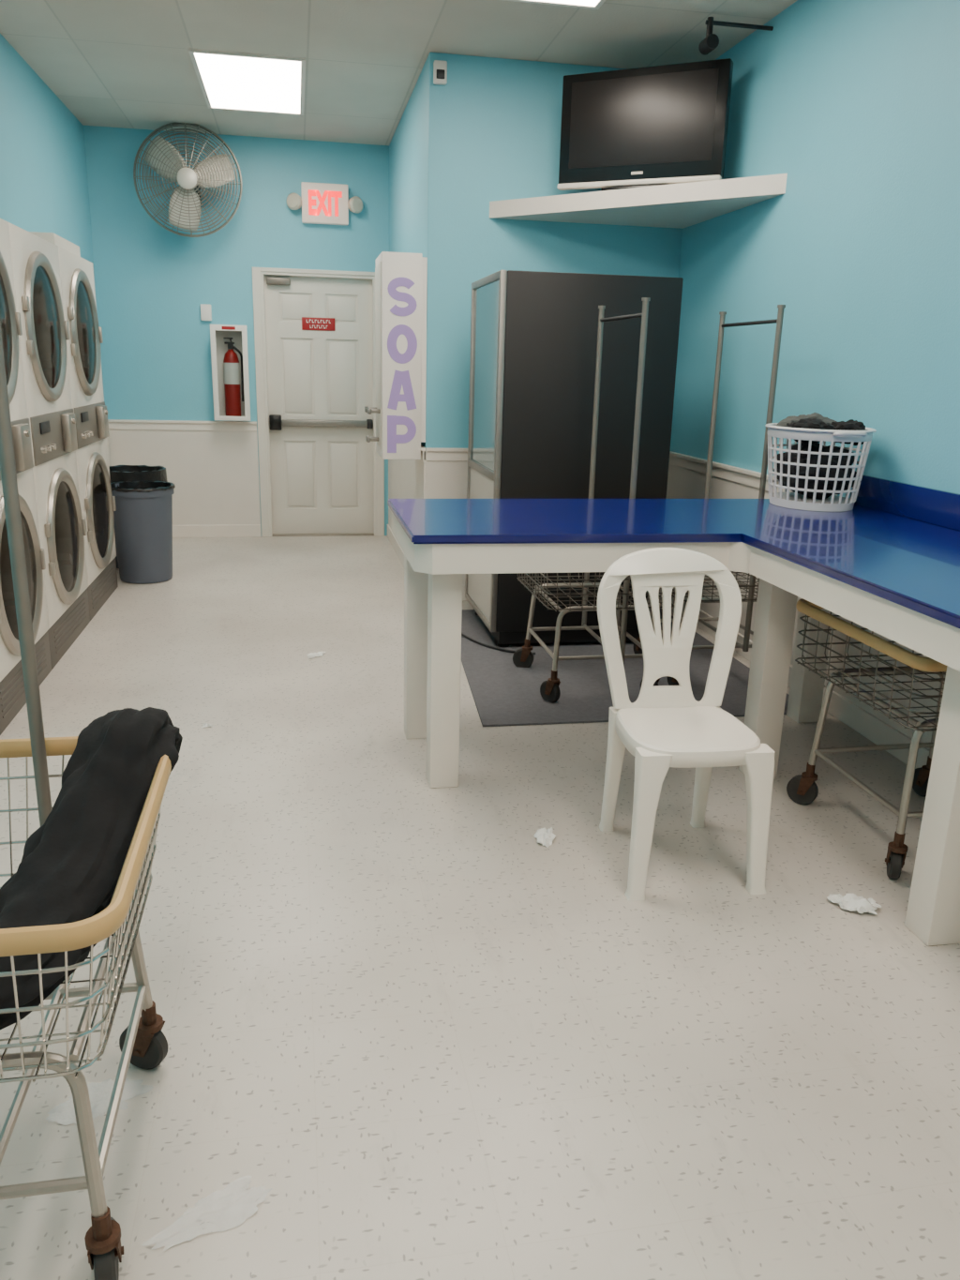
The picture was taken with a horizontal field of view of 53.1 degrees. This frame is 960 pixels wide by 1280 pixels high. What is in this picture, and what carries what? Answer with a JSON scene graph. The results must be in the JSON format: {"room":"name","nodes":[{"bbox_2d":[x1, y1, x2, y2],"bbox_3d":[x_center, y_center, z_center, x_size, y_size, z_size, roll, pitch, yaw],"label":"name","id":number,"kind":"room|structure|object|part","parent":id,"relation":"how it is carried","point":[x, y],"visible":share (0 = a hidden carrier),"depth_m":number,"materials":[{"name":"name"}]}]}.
{"room":"laundry","nodes":[
{"label":"laundry","id":0,"kind":"room"},
{"bbox_2d":[0,33,105,402],"bbox_3d":[-2.044,-0.888,2.568,0.120,3.000,10.480,-2,16,-10],"label":"wall","id":1,"kind":"structure","parent":0,"point":[44,186],"depth_m":5.70,"materials":[{"name":"teal paint"}]},
{"bbox_2d":[106,436,110,466],"bbox_3d":[-2.755,-1.065,6.758,0.010,0.810,1.750,-2,16,-10],"label":"trim","id":2,"kind":"structure","parent":1,"relation":"attached to","point":[107,437],"depth_m":7.51,"materials":[{"name":"paint"}]},
{"bbox_2d":[83,125,389,535],"bbox_3d":[-1.829,-2.317,7.606,2.205,3.000,0.140,-2,16,-10],"label":"wall","id":3,"kind":"structure","parent":0,"point":[153,281],"depth_m":7.33,"materials":[{"name":"teal paint"}]},
{"bbox_2d":[107,419,256,431],"bbox_3d":[-2.349,-1.696,7.596,1.145,0.075,0.030,-2,16,-10],"label":"trim","id":4,"kind":"structure","parent":3,"relation":"attached to","point":[113,424],"depth_m":7.59,"materials":[{"name":"beige paint"}]},
{"bbox_2d":[108,429,261,530],"bbox_3d":[-2.362,-1.278,7.725,1.145,0.910,0.010,-2,16,-10],"label":"wainscoting","id":5,"kind":"structure","parent":3,"relation":"attached to","point":[214,474],"depth_m":7.73,"materials":[{"name":"paint"}]},
{"bbox_2d":[133,122,242,237],"bbox_3d":[-2.108,-3.321,6.977,0.755,0.755,0.373,-2,16,-10],"label":"wall fan","id":6,"kind":"object","parent":3,"relation":"attached to","point":[185,204],"visible":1,"depth_m":6.87,"materials":[{"name":"metal wire"},{"name":"pale grey metal"},{"name":"white plastic"}]},
{"bbox_3d":[-2.244,-3.419,6.835,0.292,0.284,0.102,-2,16,-10],"label":"fan blade","id":7,"kind":"part","parent":6,"relation":"part of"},
{"bbox_3d":[-2.128,-3.123,6.937,0.238,0.301,0.038,-9,19,-34],"label":"fan blade","id":8,"kind":"part","parent":6,"relation":"part of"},
{"bbox_3d":[-2.107,-3.319,6.971,0.150,0.150,0.210,-2,16,-10],"label":"motor","id":9,"kind":"part","parent":6,"relation":"part of","materials":[{"name":"plastic"}]},
{"bbox_3d":[-1.919,-3.375,6.910,0.306,0.243,0.102,-2,16,-10],"label":"fan blade","id":10,"kind":"part","parent":6,"relation":"part of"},
{"bbox_2d":[200,303,211,320],"bbox_3d":[-2.109,-2.521,7.403,0.080,0.120,0.030,-2,16,-10],"label":"wall box","id":11,"kind":"object","parent":3,"relation":"attached to","point":[205,309],"visible":1,"depth_m":7.39,"materials":[{"name":"plastic"}]},
{"bbox_2d":[172,525,261,537],"bbox_3d":[-2.370,-0.887,7.830,1.145,0.100,0.022,-2,16,-10],"label":"baseboard","id":12,"kind":"structure","parent":3,"relation":"attached to","point":[178,531],"depth_m":7.86,"materials":[{"name":"beige paint"}]},
{"bbox_2d":[210,324,250,421],"bbox_3d":[-1.942,-2.081,7.496,0.274,0.714,0.156,-2,16,-10],"label":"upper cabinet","id":13,"kind":"object","parent":3,"relation":"attached to","point":[218,332],"visible":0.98,"depth_m":7.48,"materials":[{"name":"white metal"}]},
{"bbox_2d":[223,337,244,416],"bbox_3d":[-1.932,-2.048,7.503,0.137,0.597,0.123,10,18,28],"label":"fire extinguisher","id":14,"kind":"object","parent":13,"relation":"in","point":[231,366],"visible":0.98,"depth_m":7.47,"materials":[{"name":"metal"}]},
{"bbox_2d":[251,267,384,536],"bbox_3d":[-1.294,-1.891,7.817,1.010,2.090,0.148,-2,16,-10],"label":"trim","id":15,"kind":"structure","parent":3,"relation":"attached to","point":[258,288],"depth_m":7.68,"materials":[{"name":"paint"}]},
{"bbox_2d":[263,274,374,536],"bbox_3d":[-1.294,-1.866,7.821,0.880,2.041,0.175,-2,16,-10],"label":"door","id":16,"kind":"structure","parent":3,"relation":"in","point":[320,386],"depth_m":7.80,"materials":[{"name":"paint"}]},
{"bbox_2d":[301,316,335,331],"bbox_3d":[-1.281,-2.507,7.629,0.260,0.096,0.008,-2,16,-10],"label":"door sign","id":17,"kind":"object","parent":16,"relation":"attached to","point":[308,323],"visible":1,"depth_m":7.63,"materials":[{"name":"plastic"}]},
{"bbox_2d":[286,181,363,225],"bbox_3d":[-1.177,-3.318,7.306,0.579,0.280,0.115,-2,16,-10],"label":"exit sign","id":18,"kind":"object","parent":3,"relation":"attached to","point":[321,203],"visible":1,"depth_m":7.29,"materials":[{"name":"plastic"}]},
{"bbox_2d":[0,0,798,145],"bbox_3d":[-0.128,-2.429,2.490,4.100,0.100,10.480,-2,16,-10],"label":"ceiling","id":19,"kind":"structure","parent":0,"point":[127,64],"depth_m":4.99,"materials":[{"name":"tile"}]},
{"bbox_2d":[188,48,305,115],"bbox_3d":[-1.373,-3.344,5.797,0.620,0.012,1.240,-2,16,-10],"label":"recessed light","id":20,"kind":"object","parent":19,"relation":"in","point":[227,80],"visible":1,"depth_m":5.69,"materials":[{"name":"beige paint"}]},
{"bbox_2d":[504,0,605,9],"bbox_3d":[0.351,-2.722,3.768,0.620,0.012,1.240,-2,16,-10],"label":"recessed light","id":21,"kind":"object","parent":19,"relation":"in","point":[585,4],"visible":1,"depth_m":4.35,"materials":[{"name":"beige paint"}]},
{"bbox_2d":[535,0,599,6],"bbox_3d":[0.351,-2.723,3.768,0.570,0.007,1.190,-2,16,-10],"label":"diffuser","id":22,"kind":"object","parent":21,"relation":"attached to","point":[567,3],"depth_m":4.35,"materials":[{"name":"plastic"}]},
{"bbox_2d":[0,535,959,1279],"bbox_3d":[-0.204,0.552,3.339,4.100,0.100,10.480,-2,16,-10],"label":"floor","id":23,"kind":"structure","parent":0,"point":[446,1042],"depth_m":2.21,"materials":[{"name":"tile"}]},
{"bbox_2d":[0,218,51,735],"bbox_3d":[-2.000,-0.663,3.754,0.384,1.920,0.865,-2,16,-10],"label":"dryer","id":24,"kind":"object","parent":23,"relation":"on","point":[12,692],"visible":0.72,"depth_m":3.89,"materials":[{"name":"white metal"}]},
{"bbox_3d":[-1.839,-1.205,3.628,0.016,0.542,0.542,-2,16,-10],"label":"glass","id":25,"kind":"part","parent":24,"relation":"part of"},
{"bbox_3d":[-1.843,-1.205,3.627,0.030,0.664,0.664,-2,16,-10],"label":"door","id":26,"kind":"part","parent":24,"relation":"part of","materials":[{"name":"metal"}]},
{"bbox_3d":[-1.866,-0.738,3.757,0.012,0.210,0.820,-2,16,-10],"label":"control panel","id":27,"kind":"part","parent":24,"relation":"part of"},
{"bbox_3d":[-1.863,-0.268,3.895,0.016,0.542,0.542,-2,16,-10],"label":"glass","id":28,"kind":"part","parent":24,"relation":"part of","materials":[{"name":"glass"}]},
{"bbox_3d":[-1.883,-1.289,3.917,0.022,0.090,0.024,-2,16,-10],"label":"handle","id":29,"kind":"part","parent":24,"relation":"part of","materials":[{"name":"metal"}]},
{"bbox_3d":[-1.867,-0.268,3.894,0.030,0.664,0.664,-2,16,-10],"label":"door","id":30,"kind":"part","parent":24,"relation":"part of","materials":[{"name":"metal"}]},
{"bbox_3d":[-2.053,0.166,3.984,0.319,0.197,0.865,-2,16,-10],"label":"panel","id":31,"kind":"part","parent":24,"relation":"part of","materials":[{"name":"metal"}]},
{"bbox_3d":[-1.907,-0.351,4.184,0.022,0.090,0.024,-2,16,-10],"label":"handle","id":32,"kind":"part","parent":24,"relation":"part of","materials":[{"name":"metal"}]},
{"bbox_2d":[8,222,90,669],"bbox_3d":[-2.158,-0.901,4.575,0.384,1.920,0.865,-2,16,-10],"label":"dryer","id":33,"kind":"object","parent":23,"relation":"on","point":[36,266],"visible":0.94,"depth_m":4.49,"materials":[{"name":"white metal"}]},
{"bbox_3d":[-2.002,-1.443,4.449,0.030,0.664,0.664,-2,16,-10],"label":"door","id":34,"kind":"part","parent":33,"relation":"part of","materials":[{"name":"metal"}]},
{"bbox_3d":[-1.996,-1.443,4.449,0.016,0.542,0.542,-2,16,-10],"label":"glass","id":35,"kind":"part","parent":33,"relation":"part of","materials":[{"name":"glass"}]},
{"bbox_3d":[-2.024,-0.977,4.579,0.012,0.210,0.820,-2,16,-10],"label":"control panel","id":36,"kind":"part","parent":33,"relation":"part of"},
{"bbox_3d":[-2.025,-0.506,4.715,0.030,0.664,0.664,-2,16,-10],"label":"door","id":37,"kind":"part","parent":33,"relation":"part of","materials":[{"name":"metal"}]},
{"bbox_3d":[-2.041,-1.527,4.739,0.022,0.090,0.024,-2,16,-10],"label":"handle","id":38,"kind":"part","parent":33,"relation":"part of","materials":[{"name":"metal"}]},
{"bbox_3d":[-2.021,-0.506,4.716,0.016,0.542,0.542,-2,16,-10],"label":"glass","id":39,"kind":"part","parent":33,"relation":"part of","materials":[{"name":"glass"}]},
{"bbox_3d":[-2.211,-0.072,4.806,0.319,0.197,0.865,-2,16,-10],"label":"panel","id":40,"kind":"part","parent":33,"relation":"part of","materials":[{"name":"metal"}]},
{"bbox_3d":[-2.065,-0.589,5.005,0.022,0.090,0.024,-2,16,-10],"label":"handle","id":41,"kind":"part","parent":33,"relation":"part of","materials":[{"name":"metal"}]},
{"bbox_2d":[0,323,171,1279],"bbox_3d":[-0.826,0.148,1.467,0.614,1.672,0.694,-2,16,-10],"label":"cart","id":42,"kind":"object","parent":23,"relation":"on","point":[143,1044],"visible":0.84,"depth_m":1.51,"materials":[{"name":"silver metal"}]},
{"bbox_3d":[-0.840,0.687,1.620,0.473,0.303,0.522,-2,16,-10],"label":"frame","id":43,"kind":"part","parent":42,"relation":"part of","materials":[{"name":"metal"}]},
{"bbox_2d":[0,754,161,1083],"bbox_3d":[-0.833,0.423,1.545,0.586,0.242,0.666,-2,16,-10],"label":"wire basket","id":44,"kind":"object","parent":42,"relation":"on","point":[120,933],"depth_m":1.39,"materials":[{"name":"silver metal"}]},
{"bbox_2d":[0,707,182,1029],"bbox_3d":[-0.694,0.358,1.598,0.267,0.324,0.741,6,17,16],"label":"garment","id":45,"kind":"object","parent":42,"relation":"in","point":[69,869],"visible":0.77,"depth_m":1.61,"materials":[{"name":"black fabric"}]},
{"bbox_2d":[58,246,118,620],"bbox_3d":[-2.316,-1.139,5.397,0.384,1.920,0.865,-2,16,-10],"label":"dryer","id":46,"kind":"object","parent":23,"relation":"on","point":[97,502],"visible":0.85,"depth_m":5.31,"materials":[{"name":"white metal"}]},
{"bbox_2d":[29,231,80,256],"bbox_3d":[-2.358,-2.115,5.170,0.270,0.080,0.620,-2,16,-10],"label":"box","id":47,"kind":"object","parent":46,"relation":"on","point":[52,237],"visible":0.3,"depth_m":5.00,"materials":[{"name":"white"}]},
{"bbox_3d":[-2.159,-1.681,5.270,0.030,0.664,0.664,-2,16,-10],"label":"door","id":48,"kind":"part","parent":46,"relation":"part of","materials":[{"name":"metal"}]},
{"bbox_3d":[-2.155,-1.681,5.271,0.016,0.542,0.542,-2,16,-10],"label":"glass","id":49,"kind":"part","parent":46,"relation":"part of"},
{"bbox_3d":[-2.182,-1.215,5.401,0.012,0.210,0.820,-2,16,-10],"label":"control panel","id":50,"kind":"part","parent":46,"relation":"part of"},
{"bbox_3d":[-2.183,-0.744,5.537,0.030,0.664,0.664,-2,16,-10],"label":"door","id":51,"kind":"part","parent":46,"relation":"part of","materials":[{"name":"metal"}]},
{"bbox_3d":[-2.199,-1.765,5.560,0.022,0.090,0.024,-2,16,-10],"label":"handle","id":52,"kind":"part","parent":46,"relation":"part of","materials":[{"name":"metal"}]},
{"bbox_3d":[-2.178,-0.744,5.538,0.016,0.542,0.542,-2,16,-10],"label":"glass","id":53,"kind":"part","parent":46,"relation":"part of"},
{"bbox_3d":[-2.369,-0.310,5.627,0.319,0.197,0.865,-2,16,-10],"label":"panel","id":54,"kind":"part","parent":46,"relation":"part of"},
{"bbox_3d":[-2.223,-0.827,5.827,0.022,0.090,0.024,-2,16,-10],"label":"handle","id":55,"kind":"part","parent":46,"relation":"part of","materials":[{"name":"metal"}]},
{"bbox_2d":[45,1078,153,1125],"bbox_3d":[-0.742,0.898,1.881,0.196,0.003,0.115,-3,17,-16],"label":"paper scrap","id":56,"kind":"object","parent":23,"relation":"on","point":[99,1093],"visible":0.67,"depth_m":1.88,"materials":[{"name":"paper"}]},
{"bbox_2d":[109,465,167,568],"bbox_3d":[-2.387,-0.853,6.652,0.460,0.671,0.466,-2,16,-10],"label":"waste bin","id":57,"kind":"object","parent":23,"relation":"on","point":[117,473],"visible":0.28,"depth_m":6.47,"materials":[{"name":"plastic"}]},
{"bbox_2d":[110,481,175,583],"bbox_3d":[-2.187,-0.702,6.241,0.432,0.616,0.429,-2,16,-10],"label":"waste bin","id":58,"kind":"object","parent":23,"relation":"on","point":[143,515],"visible":0.88,"depth_m":6.12,"materials":[{"name":"plastic"}]},
{"bbox_2d":[142,1175,271,1250],"bbox_3d":[-0.457,0.975,1.628,0.222,0.008,0.090,-11,20,-38],"label":"paper scrap","id":59,"kind":"object","parent":23,"relation":"on","point":[226,1209],"visible":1,"depth_m":1.63,"materials":[{"name":"paper"}]},
{"bbox_2d":[201,722,212,727],"bbox_3d":[-1.083,0.335,3.807,0.046,0.014,0.040,-11,20,-37],"label":"paper scrap","id":60,"kind":"object","parent":23,"relation":"on","point":[205,725],"visible":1,"depth_m":3.80,"materials":[{"name":"paper"}]},
{"bbox_2d":[306,651,325,658],"bbox_3d":[-0.811,0.069,4.757,0.126,0.019,0.060,-14,22,-42],"label":"paper scrap","id":61,"kind":"object","parent":23,"relation":"on","point":[319,654],"visible":1,"depth_m":4.74,"materials":[{"name":"paper"}]},
{"bbox_2d":[533,827,556,847],"bbox_3d":[0.203,0.600,2.964,0.068,0.029,0.113,-2,16,-11],"label":"paper scrap","id":62,"kind":"object","parent":23,"relation":"on","point":[545,836],"visible":1,"depth_m":2.96,"materials":[{"name":"paper"}]},
{"bbox_2d":[460,607,788,726],"bbox_3d":[0.552,0.072,4.891,1.445,0.008,1.900,-2,16,-10],"label":"floor mat","id":63,"kind":"object","parent":23,"relation":"on","point":[504,693],"visible":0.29,"depth_m":4.46,"materials":[{"name":"rubber"}]},
{"bbox_2d":[461,632,535,654],"bbox_3d":[-0.009,-0.123,5.154,0.195,0.191,0.910,-7,18,-27],"label":"power cord","id":64,"kind":"object","parent":63,"relation":"on","point":[463,635],"visible":0.44,"depth_m":4.94,"materials":[{"name":"plastic"}]},
{"bbox_2d":[465,270,683,647],"bbox_3d":[0.440,-0.945,5.115,0.890,1.820,0.780,-2,16,-10],"label":"vending machine","id":65,"kind":"object","parent":63,"relation":"on","point":[534,334],"visible":0.81,"depth_m":4.67,"materials":[{"name":"black metal"}]},
{"bbox_3d":[0.008,-0.525,5.154,0.012,0.730,0.710,-2,16,-10],"label":"panel","id":66,"kind":"part","parent":65,"relation":"part of","materials":[{"name":"metal"}]},
{"bbox_3d":[0.019,-0.977,5.025,0.030,1.730,0.780,-2,16,-10],"label":"door frame","id":67,"kind":"part","parent":65,"relation":"part of","materials":[{"name":"metal"}]},
{"bbox_2d":[512,297,675,702],"bbox_3d":[0.512,-0.603,4.222,0.614,1.672,0.694,-2,16,-10],"label":"cart","id":68,"kind":"object","parent":63,"relation":"on","point":[522,657],"visible":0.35,"depth_m":4.17,"materials":[{"name":"silver metal"}]},
{"bbox_3d":[0.498,-0.064,4.376,0.473,0.303,0.522,-2,16,-10],"label":"frame","id":69,"kind":"part","parent":68,"relation":"part of","materials":[{"name":"metal"}]},
{"bbox_2d":[516,572,675,611],"bbox_3d":[0.505,-0.327,4.301,0.586,0.242,0.666,-2,16,-10],"label":"wire basket","id":70,"kind":"object","parent":68,"relation":"on","point":[626,581],"depth_m":4.15,"materials":[{"name":"metal"}]},
{"bbox_2d":[633,304,785,685],"bbox_3d":[1.104,-0.647,4.429,0.614,1.672,0.694,-2,16,-10],"label":"cart","id":71,"kind":"object","parent":63,"relation":"on","point":[750,599],"visible":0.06,"depth_m":4.33,"materials":[{"name":"silver metal"}]},
{"bbox_3d":[1.090,-0.107,4.583,0.473,0.303,0.522,-2,16,-10],"label":"frame","id":72,"kind":"part","parent":71,"relation":"part of","materials":[{"name":"metal"}]},
{"bbox_2d":[660,571,759,602],"bbox_3d":[1.097,-0.371,4.508,0.586,0.242,0.666,-2,16,-10],"label":"wire basket","id":73,"kind":"object","parent":71,"relation":"on","point":[751,587],"depth_m":4.30,"materials":[{"name":"metal"}]},
{"bbox_2d":[387,474,959,946],"bbox_3d":[0.769,0.114,2.918,1.893,1.020,2.270,-2,16,-10],"label":"folding table","id":74,"kind":"object","parent":23,"relation":"on","point":[889,564],"visible":0.85,"depth_m":3.11,"materials":[{"name":"blue laminate"}]},
{"bbox_3d":[-0.235,-0.048,3.668,0.100,0.872,0.100,-2,16,-10],"label":"leg","id":75,"kind":"part","parent":74,"relation":"part of","materials":[{"name":"paint"}]},
{"bbox_3d":[-0.122,0.077,3.239,0.100,0.872,0.100,-2,16,-10],"label":"leg","id":76,"kind":"part","parent":74,"relation":"part of","materials":[{"name":"paint"}]},
{"bbox_3d":[1.018,0.069,3.370,0.100,0.872,0.100,-2,16,-10],"label":"leg","id":77,"kind":"part","parent":74,"relation":"part of","materials":[{"name":"paint"}]},
{"bbox_3d":[1.376,-0.086,3.945,0.100,0.872,0.100,-2,16,-10],"label":"leg","id":78,"kind":"part","parent":74,"relation":"part of","materials":[{"name":"paint"}]},
{"bbox_2d":[766,422,876,511],"bbox_3d":[1.319,-0.684,3.782,0.394,0.306,0.494,-2,16,-10],"label":"laundry basket","id":79,"kind":"object","parent":74,"relation":"on","point":[788,499],"visible":0.86,"depth_m":3.65,"materials":[{"name":"plastic"}]},
{"bbox_2d":[773,442,861,499],"bbox_3d":[1.314,-0.667,3.783,0.307,0.220,0.369,-2,16,-10],"label":"clothing","id":80,"kind":"object","parent":79,"relation":"in","point":[815,447],"visible":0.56,"depth_m":3.69,"materials":[{"name":"grey fabric"}]},
{"bbox_2d":[776,412,837,426],"bbox_3d":[1.313,-0.853,3.836,0.264,0.108,0.182,-2,16,-10],"label":"clothing","id":81,"kind":"object","parent":80,"relation":"on","point":[790,419],"visible":0.25,"depth_m":3.80,"materials":[{"name":"grey fabric"}]},
{"bbox_2d":[786,418,834,445],"bbox_3d":[1.262,-0.795,3.666,0.177,0.101,0.182,-9,19,-32],"label":"clothing","id":82,"kind":"object","parent":80,"relation":"on","point":[805,423],"visible":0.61,"depth_m":3.62,"materials":[{"name":"black fabric"}]},
{"bbox_2d":[831,419,868,445],"bbox_3d":[1.421,-0.799,3.694,0.168,0.097,0.154,16,22,42],"label":"clothing","id":83,"kind":"object","parent":80,"relation":"on","point":[850,425],"visible":0.46,"depth_m":3.65,"materials":[{"name":"black fabric"}]},
{"bbox_3d":[1.364,-0.755,3.527,0.133,0.019,0.035,-2,16,-10],"label":"handle","id":84,"kind":"part","parent":79,"relation":"part of","materials":[{"name":"plastic"}]},
{"bbox_3d":[1.195,0.351,2.396,0.100,0.872,0.100,-2,16,-10],"label":"leg","id":85,"kind":"part","parent":74,"relation":"part of","materials":[{"name":"paint"}]},
{"bbox_2d":[597,547,774,901],"bbox_3d":[0.583,0.216,2.785,0.442,0.887,0.513,-1,16,-8],"label":"plastic chair","id":86,"kind":"object","parent":23,"relation":"on","point":[666,727],"visible":1,"depth_m":2.86,"materials":[{"name":"plastic"}]},
{"bbox_3d":[0.417,0.405,2.969,0.060,0.415,0.088,-1,16,-8],"label":"leg","id":87,"kind":"part","parent":86,"relation":"part of","materials":[{"name":"white plastic"}]},
{"bbox_3d":[0.456,0.503,2.625,0.104,0.418,0.085,-1,16,-8],"label":"leg","id":88,"kind":"part","parent":86,"relation":"part of","materials":[{"name":"white plastic"}]},
{"bbox_3d":[0.564,-0.028,2.902,0.442,0.483,0.150,-1,16,-8],"label":"backrest","id":89,"kind":"part","parent":86,"relation":"part of","materials":[{"name":"white plastic"}]},
{"bbox_3d":[0.586,0.264,2.762,0.369,0.055,0.412,-1,16,-8],"label":"seat","id":90,"kind":"part","parent":86,"relation":"part of","materials":[{"name":"white plastic"}]},
{"bbox_3d":[0.698,0.402,3.007,0.060,0.415,0.088,-1,16,-8],"label":"leg","id":91,"kind":"part","parent":86,"relation":"part of","materials":[{"name":"white plastic"}]},
{"bbox_3d":[0.754,0.499,2.665,0.104,0.418,0.085,-1,16,-8],"label":"leg","id":92,"kind":"part","parent":86,"relation":"part of","materials":[{"name":"white plastic"}]},
{"bbox_2d":[827,893,881,914],"bbox_3d":[1.027,0.711,2.635,0.142,0.036,0.099,7,17,19],"label":"paper scrap","id":93,"kind":"object","parent":23,"relation":"on","point":[851,902],"visible":1,"depth_m":2.62,"materials":[{"name":"paper"}]},
{"bbox_2d":[786,598,948,879],"bbox_3d":[1.379,0.284,2.962,0.624,0.699,0.694,-2,16,-10],"label":"cart","id":94,"kind":"object","parent":23,"relation":"on","point":[802,789],"visible":0.81,"depth_m":2.90,"materials":[{"name":"silver metal"}]},
{"bbox_2d":[795,611,946,732],"bbox_3d":[1.385,0.063,2.900,0.597,0.182,0.667,-2,16,-10],"label":"wire basket","id":95,"kind":"object","parent":94,"relation":"on","point":[915,667],"depth_m":2.84,"materials":[{"name":"metal"}]},
{"bbox_3d":[1.378,0.327,2.974,0.473,0.362,0.523,-2,16,-10],"label":"frame","id":96,"kind":"part","parent":94,"relation":"part of","materials":[{"name":"metal"}]},
{"bbox_2d":[389,52,682,448],"bbox_3d":[0.263,-2.046,6.842,1.615,3.000,2.490,-2,16,-10],"label":"wall","id":97,"kind":"structure","parent":0,"point":[492,132],"depth_m":5.42,"materials":[{"name":"teal paint"}]},
{"bbox_2d":[387,524,404,567],"bbox_3d":[-0.565,-0.611,7.025,0.022,0.100,2.350,-2,16,-10],"label":"baseboard","id":98,"kind":"structure","parent":97,"relation":"attached to","point":[400,554],"depth_m":7.39,"materials":[{"name":"beige paint"}]},
{"bbox_2d":[364,251,427,459],"bbox_3d":[-0.512,-1.673,5.720,0.332,1.140,0.453,-2,16,-10],"label":"vending machine","id":99,"kind":"object","parent":97,"relation":"attached to","point":[400,278],"visible":1,"depth_m":5.52,"materials":[{"name":"white metal"}]},
{"bbox_3d":[-0.666,-1.411,5.879,0.073,0.036,0.100,-2,16,-10],"label":"pull handle","id":100,"kind":"part","parent":99,"relation":"part of","materials":[{"name":"metal"}]},
{"bbox_3d":[-0.650,-1.217,5.822,0.073,0.036,0.100,-2,16,-10],"label":"pull handle","id":101,"kind":"part","parent":99,"relation":"part of","materials":[{"name":"metal"}]},
{"bbox_3d":[-0.628,-1.353,5.681,0.073,0.036,0.100,-2,16,-10],"label":"pull handle","id":102,"kind":"part","parent":99,"relation":"part of","materials":[{"name":"metal"}]},
{"bbox_3d":[-0.602,-1.676,5.703,0.005,1.030,0.390,-2,16,-10],"label":"panel","id":103,"kind":"part","parent":99,"relation":"part of","materials":[{"name":"white metal"}]},
{"bbox_3d":[-0.362,-1.716,5.738,0.028,1.020,0.430,-2,16,-10],"label":"mounting plate","id":104,"kind":"part","parent":99,"relation":"part of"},
{"bbox_2d":[388,451,425,529],"bbox_3d":[-0.549,-1.001,6.915,0.010,0.910,2.350,-2,16,-10],"label":"trim","id":105,"kind":"structure","parent":97,"relation":"attached to","point":[406,477],"depth_m":6.68,"materials":[{"name":"paint"}]},
{"bbox_2d":[421,444,425,460],"bbox_3d":[-0.547,-1.420,6.789,0.030,0.075,2.340,-2,16,-10],"label":"trim","id":106,"kind":"structure","parent":97,"relation":"attached to","point":[423,448],"depth_m":5.69,"materials":[{"name":"beige paint"}]},
{"bbox_2d":[433,60,447,85],"bbox_3d":[-0.213,-3.025,5.125,0.070,0.110,0.046,-2,16,-10],"label":"sensor","id":107,"kind":"object","parent":97,"relation":"attached to","point":[440,67],"visible":1,"depth_m":5.11,"materials":[{"name":"plastic"}]},
{"bbox_2d":[425,451,467,585],"bbox_3d":[0.405,-0.698,5.937,1.495,0.910,0.010,-2,16,-10],"label":"trim","id":108,"kind":"structure","parent":97,"relation":"attached to","point":[444,479],"depth_m":5.74,"materials":[{"name":"paint"}]},
{"bbox_2d":[425,447,467,461],"bbox_3d":[0.417,-1.116,5.808,1.495,0.075,0.030,-2,16,-10],"label":"trim","id":109,"kind":"structure","parent":97,"relation":"attached to","point":[432,453],"depth_m":5.69,"materials":[{"name":"beige paint"}]},
{"bbox_2d":[462,584,467,601],"bbox_3d":[0.396,-0.307,6.042,1.495,0.100,0.022,-2,16,-10],"label":"baseboard","id":110,"kind":"structure","parent":97,"relation":"attached to","point":[464,598],"depth_m":5.94,"materials":[{"name":"beige paint"}]},
{"bbox_2d":[489,173,787,228],"bbox_3d":[0.730,-2.253,4.898,1.150,0.085,1.240,-2,16,-10],"label":"corner shelf","id":111,"kind":"object","parent":97,"relation":"attached to","point":[682,205],"visible":1,"depth_m":4.96,"materials":[{"name":"beige paint"}]},
{"bbox_2d":[557,58,733,191],"bbox_3d":[0.827,-2.592,4.902,0.860,0.570,0.200,9,17,24],"label":"television","id":112,"kind":"object","parent":111,"relation":"on","point":[666,124],"visible":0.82,"depth_m":4.85,"materials":[{"name":"black plastic"}]},
{"bbox_2d":[670,0,959,497],"bbox_3d":[1.943,-0.640,2.057,0.120,3.000,7.930,-2,16,-10],"label":"wall","id":113,"kind":"structure","parent":0,"point":[856,101],"depth_m":3.98,"materials":[{"name":"teal paint"}]},
{"bbox_2d":[698,16,773,55],"bbox_3d":[1.202,-2.812,4.487,0.342,0.142,0.100,-2,16,-10],"label":"security camera","id":114,"kind":"object","parent":113,"relation":"attached to","point":[711,41],"visible":1,"depth_m":4.45,"materials":[{"name":"plastic"}]},
{"bbox_3d":[1.209,-2.861,4.475,0.330,0.017,0.018,-2,16,-10],"label":"arm","id":115,"kind":"part","parent":114,"relation":"part of","materials":[{"name":"plastic"}]},
{"bbox_2d":[669,451,837,496],"bbox_3d":[1.319,-0.861,4.996,0.030,0.075,1.970,-2,16,-10],"label":"trim","id":116,"kind":"structure","parent":113,"relation":"attached to","point":[752,478],"depth_m":5.12,"materials":[{"name":"beige paint"}]},
{"bbox_2d":[658,587,930,768],"bbox_3d":[1.829,0.744,2.483,0.022,0.100,7.780,-2,16,-10],"label":"baseboard","id":117,"kind":"structure","parent":113,"relation":"attached to","point":[877,730],"depth_m":3.90,"materials":[{"name":"beige paint"}]},
{"bbox_2d":[666,464,940,749],"bbox_3d":[1.845,0.354,2.373,0.010,0.910,7.780,-2,16,-10],"label":"wainscoting","id":118,"kind":"structure","parent":113,"relation":"attached to","point":[683,483],"depth_m":4.05,"materials":[{"name":"paint"}]},
{"bbox_2d":[854,474,959,530],"bbox_3d":[1.716,-0.321,2.889,0.018,0.120,2.110,-2,16,-10],"label":"backsplash","id":119,"kind":"structure","parent":113,"relation":"attached to","point":[923,504],"depth_m":3.53,"materials":[{"name":"blue laminate"}]}
]}

